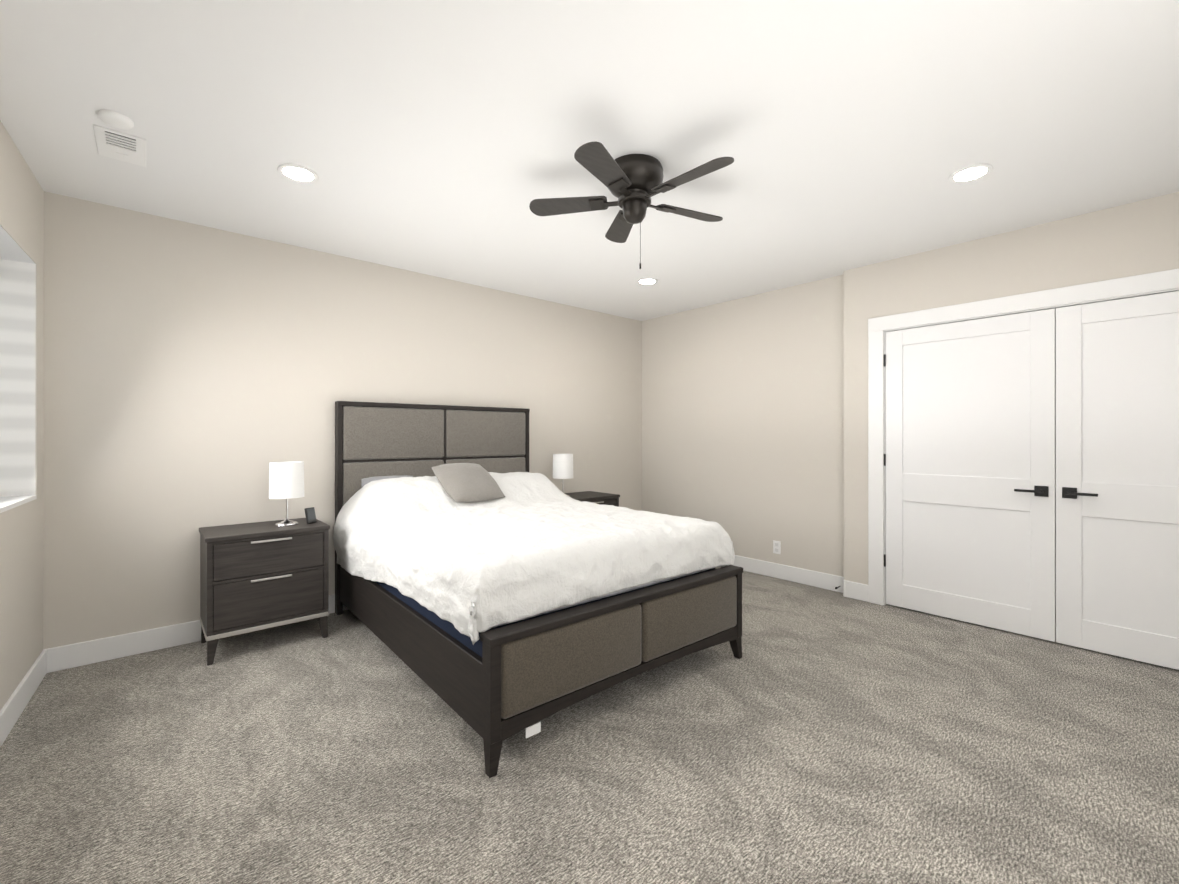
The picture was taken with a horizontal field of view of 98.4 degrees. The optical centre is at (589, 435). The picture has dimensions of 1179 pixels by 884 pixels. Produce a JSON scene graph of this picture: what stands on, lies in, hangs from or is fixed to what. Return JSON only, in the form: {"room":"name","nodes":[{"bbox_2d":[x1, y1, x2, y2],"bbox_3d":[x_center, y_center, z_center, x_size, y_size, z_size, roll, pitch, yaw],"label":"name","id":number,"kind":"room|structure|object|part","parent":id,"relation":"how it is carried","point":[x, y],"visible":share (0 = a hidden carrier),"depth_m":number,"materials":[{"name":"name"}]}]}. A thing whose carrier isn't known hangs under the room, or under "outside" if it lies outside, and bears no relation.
{"room":"bedroom","nodes":[
{"label":"bedroom","id":0,"kind":"room"},
{"bbox_2d":[0,120,43,709],"bbox_3d":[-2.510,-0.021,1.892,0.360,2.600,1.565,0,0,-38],"label":"wall","id":1,"kind":"structure","parent":0,"point":[18,524],"depth_m":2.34,"materials":[{"name":"grey paint"}]},
{"bbox_2d":[0,495,36,512],"bbox_3d":[-2.491,0.314,1.907,0.310,0.020,1.565,0,0,-38],"label":"window sill","id":2,"kind":"structure","parent":1,"relation":"on","point":[8,503],"depth_m":2.39,"materials":[{"name":"white paint"}]},
{"bbox_2d":[43,191,641,649],"bbox_3d":[-1.305,-0.019,4.255,5.260,2.600,0.120,0,0,-41],"label":"wall","id":3,"kind":"structure","parent":0,"point":[197,377],"depth_m":3.27,"materials":[{"name":"grey paint"}]},
{"bbox_2d":[44,594,348,672],"bbox_3d":[-1.167,1.216,4.286,4.710,0.130,0.015,0,0,-41],"label":"baseboard","id":4,"kind":"structure","parent":3,"relation":"attached to","point":[63,657],"depth_m":2.94,"materials":[{"name":"white paint"}]},
{"bbox_2d":[0,567,1178,883],"bbox_3d":[0.582,1.310,2.590,5.910,0.060,5.170,0,0,-41],"label":"floor","id":5,"kind":"structure","parent":0,"point":[814,735],"depth_m":1.96,"materials":[{"name":"carpet"}]},
{"bbox_2d":[199,518,329,665],"bbox_3d":[-2.031,0.924,3.186,0.636,0.712,0.452,0,0,-41],"label":"nightstand","id":6,"kind":"object","parent":5,"relation":"on","point":[255,576],"visible":1,"depth_m":3.02,"materials":[{"name":"grey wood"}]},
{"bbox_3d":[-2.372,1.209,3.148,0.051,0.142,0.050,0,0,-41],"label":"leg","id":7,"kind":"part","parent":6,"relation":"part of","materials":[{"name":"grey wood"}]},
{"bbox_3d":[-2.118,0.853,2.834,0.026,0.523,0.012,0,0,-41],"label":"frame","id":8,"kind":"part","parent":6,"relation":"part of","materials":[{"name":"grey wood"}]},
{"bbox_3d":[-2.122,1.209,2.862,0.051,0.142,0.050,0,0,-41],"label":"leg","id":9,"kind":"part","parent":6,"relation":"part of","materials":[{"name":"grey wood"}]},
{"bbox_3d":[-1.896,0.714,3.031,0.562,0.205,0.012,0,0,-41],"label":"drawer","id":10,"kind":"part","parent":6,"relation":"part of","materials":[{"name":"grey wood"}]},
{"bbox_3d":[-1.896,0.965,3.031,0.562,0.258,0.012,0,0,-41],"label":"drawer","id":11,"kind":"part","parent":6,"relation":"part of","materials":[{"name":"grey wood"}]},
{"bbox_3d":[-1.894,0.600,3.030,0.568,0.016,0.012,0,0,-41],"label":"frame","id":12,"kind":"part","parent":6,"relation":"part of","materials":[{"name":"grey wood"}]},
{"bbox_3d":[-1.894,0.826,3.030,0.568,0.014,0.012,0,0,-41],"label":"frame","id":13,"kind":"part","parent":6,"relation":"part of","materials":[{"name":"grey wood"}]},
{"bbox_3d":[-1.894,1.106,3.030,0.568,0.018,0.012,0,0,-41],"label":"frame","id":14,"kind":"part","parent":6,"relation":"part of","materials":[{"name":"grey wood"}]},
{"bbox_3d":[-1.887,0.621,3.022,0.210,0.012,0.014,0,0,-41],"label":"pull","id":15,"kind":"part","parent":6,"relation":"part of","materials":[{"name":"silver metal"}]},
{"bbox_3d":[-1.887,0.846,3.022,0.210,0.012,0.014,0,0,-41],"label":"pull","id":16,"kind":"part","parent":6,"relation":"part of","materials":[{"name":"silver metal"}]},
{"bbox_2d":[269,461,303,525],"bbox_3d":[-1.935,0.367,3.252,0.196,0.400,0.196,0,0,-41],"label":"lamp","id":17,"kind":"object","parent":6,"relation":"on","point":[286,480],"visible":1,"depth_m":3.18,"materials":[{"name":"white fabric"}]},
{"bbox_3d":[-1.935,0.280,3.252,0.196,0.225,0.196,0,0,-41],"label":"lamp shade","id":18,"kind":"part","parent":17,"relation":"part of","materials":[{"name":"white fabric"}]},
{"bbox_2d":[304,507,316,523],"bbox_3d":[-1.827,0.524,3.319,0.057,0.110,0.064,0,0,24],"label":"alarm clock","id":19,"kind":"object","parent":6,"relation":"on","point":[310,514],"visible":0.94,"depth_m":3.31,"materials":[{"name":"black plastic"}]},
{"bbox_3d":[-1.698,1.209,3.232,0.051,0.142,0.050,0,0,-41],"label":"leg","id":20,"kind":"part","parent":6,"relation":"part of","materials":[{"name":"grey wood"}]},
{"bbox_3d":[-1.671,0.854,3.225,0.026,0.523,0.012,0,0,-41],"label":"frame","id":21,"kind":"part","parent":6,"relation":"part of","materials":[{"name":"grey wood"}]},
{"bbox_2d":[333,401,742,777],"bbox_3d":[-0.478,0.515,3.307,1.706,1.530,2.326,0,0,-40],"label":"bed","id":22,"kind":"object","parent":5,"relation":"on","point":[492,591],"visible":1,"depth_m":2.59,"materials":[{"name":"white fabric"}]},
{"bbox_3d":[-1.808,0.530,3.667,0.035,1.500,0.075,0,0,-40],"label":"head post","id":23,"kind":"part","parent":22,"relation":"part of","materials":[{"name":"brown wood"}]},
{"bbox_3d":[-1.082,1.035,2.808,0.030,0.290,2.175,0,0,-40],"label":"rail","id":24,"kind":"part","parent":22,"relation":"part of","materials":[{"name":"brown wood"}]},
{"bbox_2d":[431,463,504,502],"bbox_3d":[-0.866,0.330,3.638,0.437,0.258,0.374,0,0,-40],"label":"accent pillow","id":25,"kind":"object","parent":22,"relation":"on","point":[455,482],"depth_m":3.55,"materials":[{"name":"grey fabric"}]},
{"bbox_3d":[-0.373,0.969,1.938,0.045,0.370,0.070,0,0,-40],"label":"foot post","id":26,"kind":"part","parent":22,"relation":"part of","materials":[{"name":"brown wood"}]},
{"bbox_3d":[-0.369,1.214,1.940,0.061,0.130,0.065,0,0,-40],"label":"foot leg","id":27,"kind":"part","parent":22,"relation":"part of","materials":[{"name":"brown wood"}]},
{"bbox_3d":[-0.587,0.531,4.677,0.035,1.500,0.075,0,0,-40],"label":"head post","id":28,"kind":"part","parent":22,"relation":"part of","materials":[{"name":"brown wood"}]},
{"bbox_2d":[333,472,734,644],"bbox_3d":[-0.473,0.601,3.302,1.707,0.617,2.184,0,0,-40],"label":"duvet","id":29,"kind":"object","parent":22,"relation":"on","point":[466,558],"depth_m":2.64,"materials":[{"name":"white fabric"}]},
{"bbox_3d":[-0.465,0.663,3.286,1.530,0.235,2.035,0,0,-40],"label":"mattress","id":30,"kind":"part","parent":22,"relation":"part of","materials":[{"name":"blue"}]},
{"bbox_3d":[0.838,1.215,2.938,0.061,0.130,0.065,0,0,-40],"label":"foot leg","id":31,"kind":"part","parent":22,"relation":"part of","materials":[{"name":"brown wood"}]},
{"bbox_3d":[0.841,0.970,2.941,0.045,0.370,0.070,0,0,-40],"label":"foot post","id":32,"kind":"part","parent":22,"relation":"part of","materials":[{"name":"brown wood"}]},
{"bbox_2d":[564,491,619,506],"bbox_3d":[-0.089,0.926,4.885,0.636,0.712,0.452,0,0,-41],"label":"nightstand","id":33,"kind":"object","parent":5,"relation":"on","point":[600,498],"visible":0.15,"depth_m":4.86,"materials":[{"name":"grey wood"}]},
{"bbox_2d":[553,454,572,496],"bbox_3d":[-0.248,0.368,4.755,0.196,0.400,0.196,0,0,-41],"label":"lamp","id":34,"kind":"object","parent":33,"relation":"on","point":[562,466],"visible":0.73,"depth_m":4.67,"materials":[{"name":"white fabric"}]},
{"bbox_3d":[-0.248,0.281,4.755,0.196,0.225,0.196,0,0,-41],"label":"lamp shade","id":35,"kind":"part","parent":34,"relation":"part of","materials":[{"name":"white fabric"}]},
{"bbox_3d":[0.048,0.601,4.729,0.568,0.016,0.012,0,0,-41],"label":"frame","id":36,"kind":"part","parent":33,"relation":"part of","materials":[{"name":"grey wood"}]},
{"bbox_3d":[0.046,0.715,4.730,0.562,0.205,0.012,0,0,-41],"label":"drawer","id":37,"kind":"part","parent":33,"relation":"part of","materials":[{"name":"grey wood"}]},
{"bbox_2d":[0,0,1178,320],"bbox_3d":[0.582,-1.350,2.593,5.910,0.060,5.170,0,0,-41],"label":"ceiling","id":38,"kind":"structure","parent":0,"point":[442,138],"depth_m":2.14,"materials":[{"name":"white paint"}]},
{"bbox_2d":[98,109,133,129],"bbox_3d":[-1.966,-1.309,2.111,0.110,0.024,0.110,0,0,-41],"label":"smoke detector","id":39,"kind":"object","parent":38,"relation":"attached to","point":[115,119],"visible":0.96,"depth_m":2.09,"materials":[{"name":"white plastic"}]},
{"bbox_2d":[93,124,145,166],"bbox_3d":[-2.136,-1.314,2.321,0.170,0.012,0.300,0,0,-41],"label":"ceiling vent","id":40,"kind":"object","parent":38,"relation":"in","point":[117,145],"visible":1,"depth_m":2.30,"materials":[{"name":"white plastic"}]},
{"bbox_2d":[277,163,318,182],"bbox_3d":[-1.461,-1.316,2.552,0.180,0.008,0.180,0,0,-41],"label":"recessed light","id":41,"kind":"object","parent":38,"relation":"in","point":[298,173],"visible":1,"depth_m":2.55,"materials":[{"name":"white plastic"}]},
{"bbox_2d":[529,141,733,268],"bbox_3d":[0.253,-1.072,2.487,1.024,0.496,0.995,0,0,-41],"label":"fan","id":42,"kind":"object","parent":38,"relation":"hanging from","point":[633,183],"visible":1,"depth_m":2.43,"materials":[{"name":"black metal"}]},
{"bbox_3d":[-0.104,-1.162,2.566,0.308,0.035,0.349,0,0,-41],"label":"blade","id":43,"kind":"part","parent":42,"relation":"part of","materials":[{"name":"black wood"}]},
{"bbox_3d":[0.070,-1.163,2.216,0.391,0.035,0.226,0,0,-41],"label":"blade","id":44,"kind":"part","parent":42,"relation":"part of","materials":[{"name":"black wood"}]},
{"bbox_3d":[0.104,-1.153,2.530,0.085,0.012,0.095,0,0,-41],"label":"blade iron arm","id":45,"kind":"part","parent":42,"relation":"part of"},
{"bbox_3d":[0.176,-1.162,2.838,0.283,0.035,0.366,0,0,-41],"label":"blade","id":46,"kind":"part","parent":42,"relation":"part of","materials":[{"name":"black wood"}]},
{"bbox_3d":[0.167,-1.154,2.404,0.103,0.012,0.064,0,0,-41],"label":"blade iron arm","id":47,"kind":"part","parent":42,"relation":"part of"},
{"bbox_3d":[0.251,-0.958,2.508,0.003,0.215,0.003,0,0,-41],"label":"chain","id":48,"kind":"part","parent":42,"relation":"part of","materials":[{"name":"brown metal"}]},
{"bbox_3d":[0.306,-1.154,2.424,0.037,0.012,0.101,0,0,-41],"label":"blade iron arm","id":49,"kind":"part","parent":42,"relation":"part of"},
{"bbox_3d":[0.330,-1.153,2.563,0.104,0.012,0.055,0,0,-41],"label":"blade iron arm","id":50,"kind":"part","parent":42,"relation":"part of"},
{"bbox_3d":[0.522,-1.162,2.654,0.398,0.035,0.195,0,0,-41],"label":"blade","id":51,"kind":"part","parent":42,"relation":"part of","materials":[{"name":"black wood"}]},
{"bbox_3d":[0.461,-1.163,2.275,0.127,0.035,0.401,0,0,-41],"label":"blade","id":52,"kind":"part","parent":42,"relation":"part of","materials":[{"name":"black wood"}]},
{"bbox_2d":[637,278,657,284],"bbox_3d":[0.493,-1.314,4.328,0.180,0.008,0.180,0,0,-41],"label":"recessed light","id":53,"kind":"object","parent":38,"relation":"in","point":[646,281],"visible":1,"depth_m":4.33,"materials":[{"name":"white plastic"}]},
{"bbox_2d":[948,164,992,182],"bbox_3d":[1.912,-1.316,2.553,0.180,0.008,0.180,0,0,-41],"label":"recessed light","id":54,"kind":"object","parent":38,"relation":"in","point":[970,173],"visible":1,"depth_m":2.55,"materials":[{"name":"white plastic"}]},
{"bbox_2d":[642,275,843,576],"bbox_3d":[1.397,-0.018,5.025,0.120,2.600,2.280,0,0,-41],"label":"wall","id":55,"kind":"structure","parent":0,"point":[743,422],"depth_m":4.75,"materials":[{"name":"grey paint"}]},
{"bbox_2d":[773,540,780,553],"bbox_3d":[1.691,1.006,4.590,0.008,0.116,0.070,0,0,-41],"label":"electrical outlet","id":56,"kind":"object","parent":55,"relation":"attached to","point":[776,547],"visible":1,"depth_m":4.59,"materials":[{"name":"white plastic"}]},
{"bbox_2d":[734,555,843,592],"bbox_3d":[1.351,1.217,4.973,0.015,0.130,2.265,0,0,-41],"label":"baseboard","id":57,"kind":"structure","parent":55,"relation":"attached to","point":[802,576],"depth_m":4.47,"materials":[{"name":"white paint"}]},
{"bbox_2d":[843,580,845,596],"bbox_3d":[2.062,1.216,4.081,0.090,0.130,0.015,0,0,-41],"label":"baseboard","id":58,"kind":"structure","parent":55,"relation":"attached to","point":[844,588],"depth_m":4.05,"materials":[{"name":"white paint"}]},
{"bbox_2d":[845,580,867,601],"bbox_3d":[2.096,1.216,3.985,0.015,0.130,0.173,0,0,-41],"label":"baseboard","id":59,"kind":"structure","parent":55,"relation":"attached to","point":[856,590],"depth_m":3.98,"materials":[{"name":"white paint"}]},
{"bbox_2d":[844,262,881,584],"bbox_3d":[2.172,-0.019,4.002,0.120,2.600,0.281,0,0,-41],"label":"wall pier","id":60,"kind":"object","parent":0,"point":[862,295],"visible":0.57,"depth_m":3.99,"materials":[{"name":"grey paint"}]},
{"bbox_2d":[882,192,1178,316],"bbox_3d":[2.906,-1.065,3.164,0.120,0.510,1.948,0,0,-41],"label":"wall","id":61,"kind":"structure","parent":0,"point":[1134,239],"depth_m":3.17,"materials":[{"name":"grey paint"}]},
{"bbox_2d":[868,330,883,604],"bbox_3d":[2.187,0.190,3.881,0.016,2.182,0.105,0,0,-41],"label":"trim","id":62,"kind":"structure","parent":61,"relation":"attached to","point":[875,467],"depth_m":3.87,"materials":[{"name":"white paint"}]},
{"bbox_2d":[885,330,902,606],"bbox_3d":[2.279,0.242,3.804,0.012,2.053,0.115,0,0,-41],"label":"stile","id":63,"kind":"object","parent":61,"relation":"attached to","point":[894,460],"visible":1,"depth_m":3.80,"materials":[{"name":"white paint"}]},
{"bbox_2d":[902,312,1029,344],"bbox_3d":[2.554,-0.727,3.490,0.012,0.115,0.721,0,0,-41],"label":"rail","id":64,"kind":"object","parent":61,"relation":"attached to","point":[1018,322],"visible":1,"depth_m":3.46,"materials":[{"name":"white paint"}]},
{"bbox_2d":[903,473,1029,511],"bbox_3d":[2.554,0.378,3.489,0.012,0.205,0.721,0,0,-41],"label":"rail","id":65,"kind":"object","parent":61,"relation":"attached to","point":[987,492],"visible":1,"depth_m":3.46,"materials":[{"name":"white paint"}]},
{"bbox_2d":[903,584,1030,635],"bbox_3d":[2.554,1.183,3.488,0.012,0.170,0.721,0,0,-41],"label":"rail","id":66,"kind":"object","parent":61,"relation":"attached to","point":[1008,618],"visible":0.96,"depth_m":3.45,"materials":[{"name":"white paint"}]},
{"bbox_2d":[903,309,1055,640],"bbox_3d":[2.566,0.242,3.499,0.026,2.053,0.951,0,0,-41],"label":"closet door","id":67,"kind":"structure","parent":61,"relation":"in","point":[966,406],"depth_m":3.46,"materials":[{"name":"white paint"}]},
{"bbox_2d":[868,268,1178,331],"bbox_3d":[2.854,-0.850,3.118,0.018,0.105,2.134,0,0,-41],"label":"trim","id":68,"kind":"structure","parent":61,"relation":"attached to","point":[1139,284],"depth_m":3.17,"materials":[{"name":"white paint"}]},
{"bbox_2d":[884,288,1178,604],"bbox_3d":[2.906,0.235,3.162,0.120,2.090,1.948,0,0,-41],"label":"door frame","id":69,"kind":"structure","parent":61,"relation":"attached to","point":[1102,300],"depth_m":3.42,"materials":[{"name":"white paint"}]},
{"bbox_2d":[1034,486,1048,496],"bbox_3d":[2.818,0.345,3.171,0.008,0.066,0.066,0,0,-41],"label":"rosette","id":70,"kind":"object","parent":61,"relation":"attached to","point":[1045,489],"visible":0.9,"depth_m":3.16,"materials":[{"name":"black metal"}]},
{"bbox_2d":[1030,308,1054,641],"bbox_3d":[2.829,0.242,3.174,0.012,2.053,0.115,0,0,-41],"label":"stile","id":71,"kind":"object","parent":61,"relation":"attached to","point":[1042,417],"visible":0.94,"depth_m":3.17,"materials":[{"name":"white paint"}]},
{"bbox_2d":[1082,312,1178,637],"bbox_3d":[3.195,0.241,2.781,0.026,2.053,0.951,0,0,-41],"label":"closet door","id":72,"kind":"structure","parent":61,"relation":"in","point":[1130,428],"depth_m":2.89,"materials":[{"name":"white paint"}]},
{"bbox_2d":[1082,291,1178,323],"bbox_3d":[3.183,-0.728,2.771,0.012,0.115,0.721,0,0,-41],"label":"rail","id":73,"kind":"object","parent":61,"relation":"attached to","point":[1148,305],"visible":0.97,"depth_m":2.88,"materials":[{"name":"white paint"}]},
{"bbox_2d":[1082,482,1178,523],"bbox_3d":[3.183,0.377,2.770,0.012,0.205,0.721,0,0,-41],"label":"rail","id":74,"kind":"object","parent":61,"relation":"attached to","point":[1148,503],"visible":1,"depth_m":2.88,"materials":[{"name":"white paint"}]},
{"bbox_3d":[2.801,0.345,3.156,0.036,0.020,0.020,0,0,-41],"label":"closet door","id":75,"kind":"structure","parent":0,"visible":0},
{"bbox_2d":[1014,489,1042,492],"bbox_3d":[2.748,0.345,3.184,0.014,0.016,0.137,0,0,-41],"label":"handle","id":76,"kind":"object","parent":75,"relation":"attached to","point":[1025,490],"visible":0.96,"depth_m":3.18,"materials":[{"name":"black metal"}]},
{"bbox_3d":[3.542,0.244,2.436,0.120,2.070,0.017,0,0,-41],"label":"door frame","id":77,"kind":"structure","parent":0,"visible":0},
{"bbox_2d":[1056,305,1081,647],"bbox_3d":[2.908,0.241,3.085,0.012,2.053,0.115,0,0,-41],"label":"stile","id":78,"kind":"object","parent":77,"relation":"attached to","point":[1068,473],"visible":0.9,"depth_m":3.08,"materials":[{"name":"white paint"}]},
{"bbox_2d":[1062,487,1076,498],"bbox_3d":[2.902,0.345,3.074,0.008,0.066,0.066,0,0,-41],"label":"rosette","id":79,"kind":"object","parent":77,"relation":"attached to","point":[1065,490],"visible":0.92,"depth_m":3.07,"materials":[{"name":"black metal"}]},
{"bbox_2d":[1082,619,1178,669],"bbox_3d":[3.183,1.183,2.769,0.012,0.170,0.721,0,0,-41],"label":"rail","id":80,"kind":"object","parent":77,"relation":"attached to","point":[1150,648],"visible":0.93,"depth_m":2.88,"materials":[{"name":"white paint"}]},
{"bbox_3d":[2.886,0.345,3.060,0.036,0.020,0.020,0,0,-41],"label":"closet door","id":81,"kind":"structure","parent":0,"visible":0},
{"bbox_2d":[1066,492,1097,496],"bbox_3d":[2.906,0.345,3.002,0.014,0.016,0.137,0,0,-41],"label":"door lever","id":82,"kind":"object","parent":81,"relation":"attached to","point":[1081,494],"visible":0.98,"depth_m":3.00,"materials":[{"name":"black metal"}]},
{"bbox_3d":[-0.934,-0.023,-0.135,0.565,2.600,3.585,0,0,-41],"label":"wall","id":83,"kind":"structure","parent":0,"visible":0},
{"bbox_2d":[0,650,46,746],"bbox_3d":[-1.346,1.213,0.699,0.015,0.130,5.155,0,0,-38],"label":"baseboard","id":84,"kind":"structure","parent":83,"relation":"attached to","point":[13,708],"depth_m":2.34,"materials":[{"name":"white paint"}]}
]}

